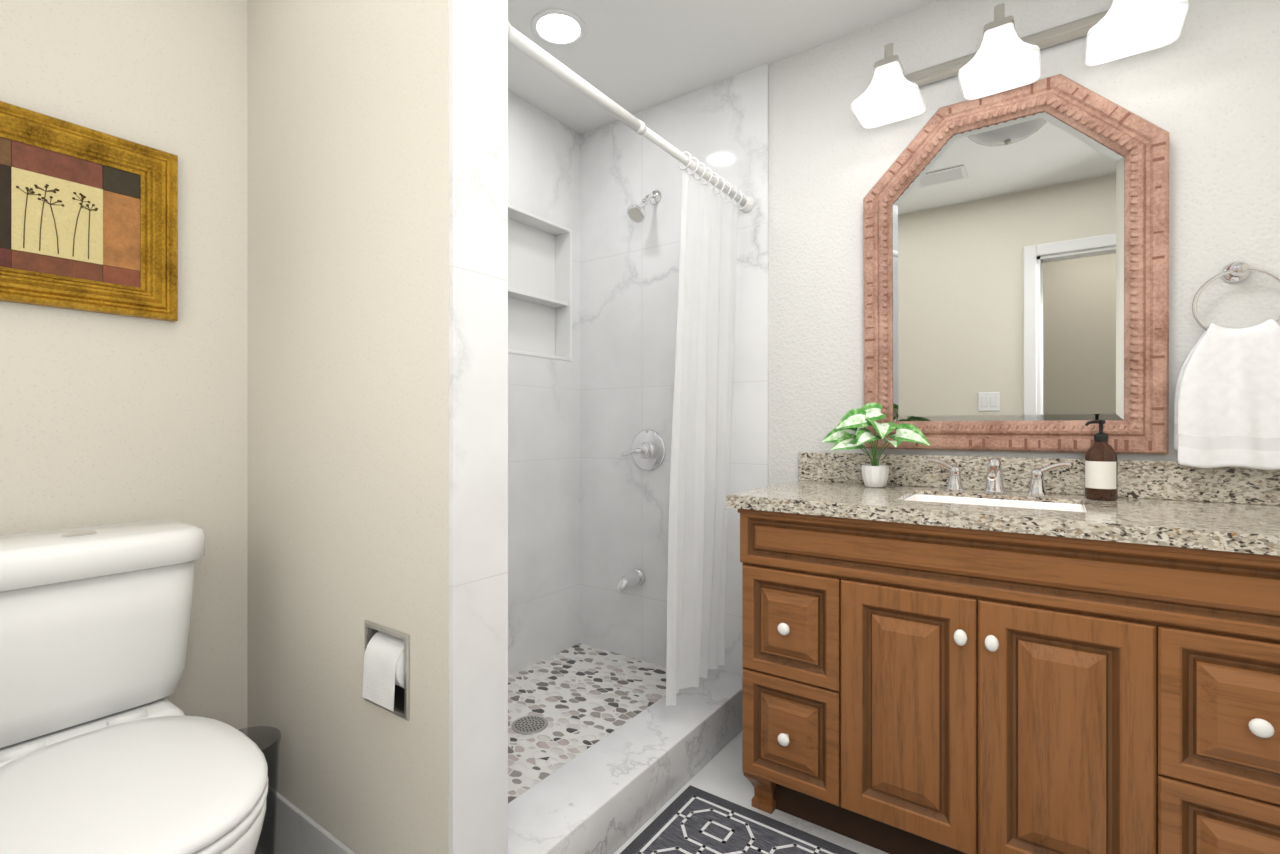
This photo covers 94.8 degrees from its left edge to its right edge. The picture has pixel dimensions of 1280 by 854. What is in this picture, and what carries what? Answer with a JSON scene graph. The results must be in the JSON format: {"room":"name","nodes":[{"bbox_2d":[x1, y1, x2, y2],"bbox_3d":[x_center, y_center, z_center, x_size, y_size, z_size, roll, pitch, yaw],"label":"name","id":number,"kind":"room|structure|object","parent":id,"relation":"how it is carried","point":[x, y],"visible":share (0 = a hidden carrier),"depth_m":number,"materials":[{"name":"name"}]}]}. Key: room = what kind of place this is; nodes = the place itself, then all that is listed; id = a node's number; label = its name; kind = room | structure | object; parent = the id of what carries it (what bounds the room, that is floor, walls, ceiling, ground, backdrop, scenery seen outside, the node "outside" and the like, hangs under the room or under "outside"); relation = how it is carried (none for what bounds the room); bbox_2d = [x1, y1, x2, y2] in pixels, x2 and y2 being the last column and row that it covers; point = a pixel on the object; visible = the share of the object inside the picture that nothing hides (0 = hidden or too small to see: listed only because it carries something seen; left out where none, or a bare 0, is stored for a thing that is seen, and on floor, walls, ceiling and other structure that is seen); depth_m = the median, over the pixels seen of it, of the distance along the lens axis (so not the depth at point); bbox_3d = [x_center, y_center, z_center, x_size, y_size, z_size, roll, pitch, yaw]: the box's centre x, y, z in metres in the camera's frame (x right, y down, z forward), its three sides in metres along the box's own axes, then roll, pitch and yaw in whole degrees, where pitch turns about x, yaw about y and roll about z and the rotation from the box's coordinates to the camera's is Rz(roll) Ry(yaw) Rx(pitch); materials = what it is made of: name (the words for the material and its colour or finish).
{"room":"bathroom","nodes":[
{"label":"bathroom","id":0,"kind":"room"},
{"bbox_2d":[0,0,579,735],"bbox_3d":[-0.993,-0.126,1.806,0.132,2.440,2.320,0,0,35],"label":"wall","id":1,"kind":"structure","parent":0,"point":[105,418],"depth_m":1.51,"materials":[{"name":"beige paint"}]},
{"bbox_2d":[0,101,177,321],"bbox_3d":[-1.270,-0.468,1.292,0.034,0.410,0.415,0,0,35],"label":"picture frame","id":2,"kind":"object","parent":1,"relation":"attached to","point":[89,217],"visible":1,"depth_m":1.32,"materials":[{"name":"gold metal"}]},
{"bbox_2d":[508,204,571,360],"bbox_3d":[-0.468,-0.594,2.508,0.093,0.595,0.433,0,0,35],"label":"insert","id":3,"kind":"object","parent":1,"relation":"attached to","point":[562,303],"visible":0.44,"depth_m":2.65,"materials":[{"name":"white stone"}]},
{"bbox_2d":[247,0,507,853],"bbox_3d":[-0.670,-0.126,1.403,0.885,2.440,0.135,0,0,35],"label":"wall","id":4,"kind":"structure","parent":0,"point":[377,130],"depth_m":1.24,"materials":[{"name":"beige paint"}]},
{"bbox_2d":[258,785,355,853],"bbox_3d":[-0.068,1.012,0.857,2.500,0.165,1.600,0,0,35],"label":"baseboard","id":5,"kind":"structure","parent":4,"relation":"attached to","point":[286,829],"depth_m":1.44,"materials":[{"name":"wood"}]},
{"bbox_2d":[362,620,408,720],"bbox_3d":[-0.501,0.499,1.247,0.160,0.170,0.118,0,0,35],"label":"toilet paper holder","id":6,"kind":"object","parent":4,"relation":"attached to","point":[386,658],"visible":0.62,"depth_m":1.20,"materials":[{"name":"white paper"}]},
{"bbox_2d":[508,669,741,853],"bbox_3d":[-0.006,1.019,1.765,0.200,0.150,1.223,0,0,35],"label":"shower curb","id":7,"kind":"structure","parent":4,"relation":"attached to","point":[596,801],"depth_m":1.64,"materials":[{"name":"stone"}]},
{"bbox_2d":[255,730,888,853],"bbox_3d":[-0.212,1.144,0.652,3.100,0.100,3.900,0,0,35],"label":"floor","id":8,"kind":"structure","parent":0,"point":[723,777],"depth_m":1.76,"materials":[{"name":"stone"}]},
{"bbox_2d":[0,520,267,853],"bbox_3d":[-0.961,0.654,1.046,0.779,0.880,0.440,0,0,35],"label":"toilet","id":9,"kind":"object","parent":8,"relation":"on","point":[96,757],"visible":1,"depth_m":1.08,"materials":[{"name":"white ceramic"}]},
{"bbox_2d":[620,785,857,853],"bbox_3d":[0.397,1.089,1.214,1.055,0.010,0.640,0,0,35],"label":"bath mat","id":10,"kind":"object","parent":8,"relation":"on","point":[698,821],"visible":1,"depth_m":1.57,"materials":[{"name":"grey fabric"}]},
{"bbox_2d":[726,452,1279,853],"bbox_3d":[0.899,0.591,1.521,1.210,1.006,0.591,0,0,35],"label":"vanity","id":11,"kind":"object","parent":8,"relation":"on","point":[956,654],"visible":1,"depth_m":1.31,"materials":[{"name":"brown wood"}]},
{"bbox_2d":[822,402,929,487],"bbox_3d":[0.717,0.055,1.820,0.323,0.267,0.156,0,0,35],"label":"potted plant","id":12,"kind":"object","parent":11,"relation":"on","point":[874,475],"visible":1,"depth_m":1.83,"materials":[{"name":"green plant"}]},
{"bbox_2d":[1085,420,1117,500],"bbox_3d":[1.201,0.085,1.532,0.069,0.207,0.068,0,0,35],"label":"soap dispenser","id":13,"kind":"object","parent":11,"relation":"on","point":[1101,460],"visible":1,"depth_m":1.51,"materials":[{"name":"brown glass"}]},
{"bbox_2d":[508,643,665,802],"bbox_3d":[-0.359,1.044,2.014,0.663,0.100,1.223,0,0,35],"label":"floor","id":14,"kind":"structure","parent":0,"point":[584,693],"depth_m":2.13,"materials":[{"name":"stone"}]},
{"bbox_2d":[511,715,547,733],"bbox_3d":[-0.367,0.991,1.961,0.120,0.004,0.120,0,0,35],"label":"drain cover","id":15,"kind":"object","parent":14,"relation":"on","point":[532,724],"visible":1,"depth_m":1.96,"materials":[{"name":"silver metal"}]},
{"bbox_2d":[508,0,938,133],"bbox_3d":[-0.212,-1.396,0.652,3.100,0.100,3.900,0,0,35],"label":"ceiling","id":16,"kind":"structure","parent":0,"point":[642,55],"depth_m":2.06,"materials":[{"name":"white paint"}]},
{"bbox_2d":[531,9,585,45],"bbox_3d":[-0.274,-1.343,1.983,0.184,0.007,0.184,0,0,35],"label":"recessed light","id":17,"kind":"object","parent":16,"relation":"in","point":[555,27],"visible":1,"depth_m":1.98,"materials":[{"name":"white glass"}]},
{"bbox_2d":[580,0,1279,675],"bbox_3d":[0.773,-0.126,2.043,2.740,2.440,0.132,0,0,35],"label":"wall","id":18,"kind":"structure","parent":0,"point":[786,133],"depth_m":2.12,"materials":[{"name":"paint"}]},
{"bbox_2d":[508,21,753,212],"bbox_3d":[0.051,-0.841,1.724,0.060,0.059,1.223,0,0,35],"label":"curtain rod","id":19,"kind":"object","parent":18,"relation":"attached to","point":[517,39],"visible":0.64,"depth_m":1.51,"materials":[{"name":"white metal"}]},
{"bbox_2d":[666,152,747,705],"bbox_3d":[0.226,0.007,2.040,0.132,1.744,0.476,0,0,35],"label":"shower curtain","id":20,"kind":"object","parent":19,"relation":"hanging from","point":[704,356],"visible":0.93,"depth_m":1.98,"materials":[{"name":"fabric"}]},
{"bbox_2d":[616,569,645,591],"bbox_3d":[-0.045,0.640,2.454,0.068,0.069,0.142,0,0,35],"label":"tub spout","id":21,"kind":"object","parent":18,"relation":"attached to","point":[637,576],"visible":1,"depth_m":2.44,"materials":[{"name":"silver metal"}]},
{"bbox_2d":[621,429,665,470],"bbox_3d":[0.011,0.098,2.460,0.185,0.176,0.069,0,0,35],"label":"shower valve","id":22,"kind":"object","parent":18,"relation":"attached to","point":[648,450],"visible":1,"depth_m":2.46,"materials":[{"name":"silver metal"}]},
{"bbox_2d":[627,190,661,222],"bbox_3d":[0.011,-0.911,2.408,0.085,0.161,0.153,0,0,35],"label":"showerhead","id":23,"kind":"object","parent":18,"relation":"attached to","point":[636,213],"visible":1,"depth_m":2.38,"materials":[{"name":"silver metal"}]},
{"bbox_2d":[863,74,1168,453],"bbox_3d":[1.057,-0.458,1.740,0.760,1.056,0.053,0,0,35],"label":"octagonal mirror","id":24,"kind":"object","parent":18,"relation":"attached to","point":[1016,249],"visible":0.97,"depth_m":1.70,"materials":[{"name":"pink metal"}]},
{"bbox_2d":[851,0,1189,128],"bbox_3d":[1.009,-1.063,1.649,0.759,0.196,0.262,0,0,35],"label":"sconce","id":25,"kind":"object","parent":18,"relation":"attached to","point":[1004,61],"visible":1,"depth_m":1.62,"materials":[{"name":"white glass"}]},
{"bbox_2d":[1192,261,1279,330],"bbox_3d":[1.471,-0.314,1.446,0.174,0.199,0.060,0,0,35],"label":"towel ring","id":26,"kind":"object","parent":18,"relation":"attached to","point":[1235,271],"visible":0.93,"depth_m":1.46,"materials":[{"name":"silver metal"}]},
{"bbox_2d":[1174,319,1279,469],"bbox_3d":[1.461,-0.078,1.431,0.234,0.358,0.081,0,0,35],"label":"hanging towel","id":27,"kind":"object","parent":26,"relation":"hanging from","point":[1227,400],"visible":1,"depth_m":1.42,"materials":[{"name":"white fabric"}]}
]}

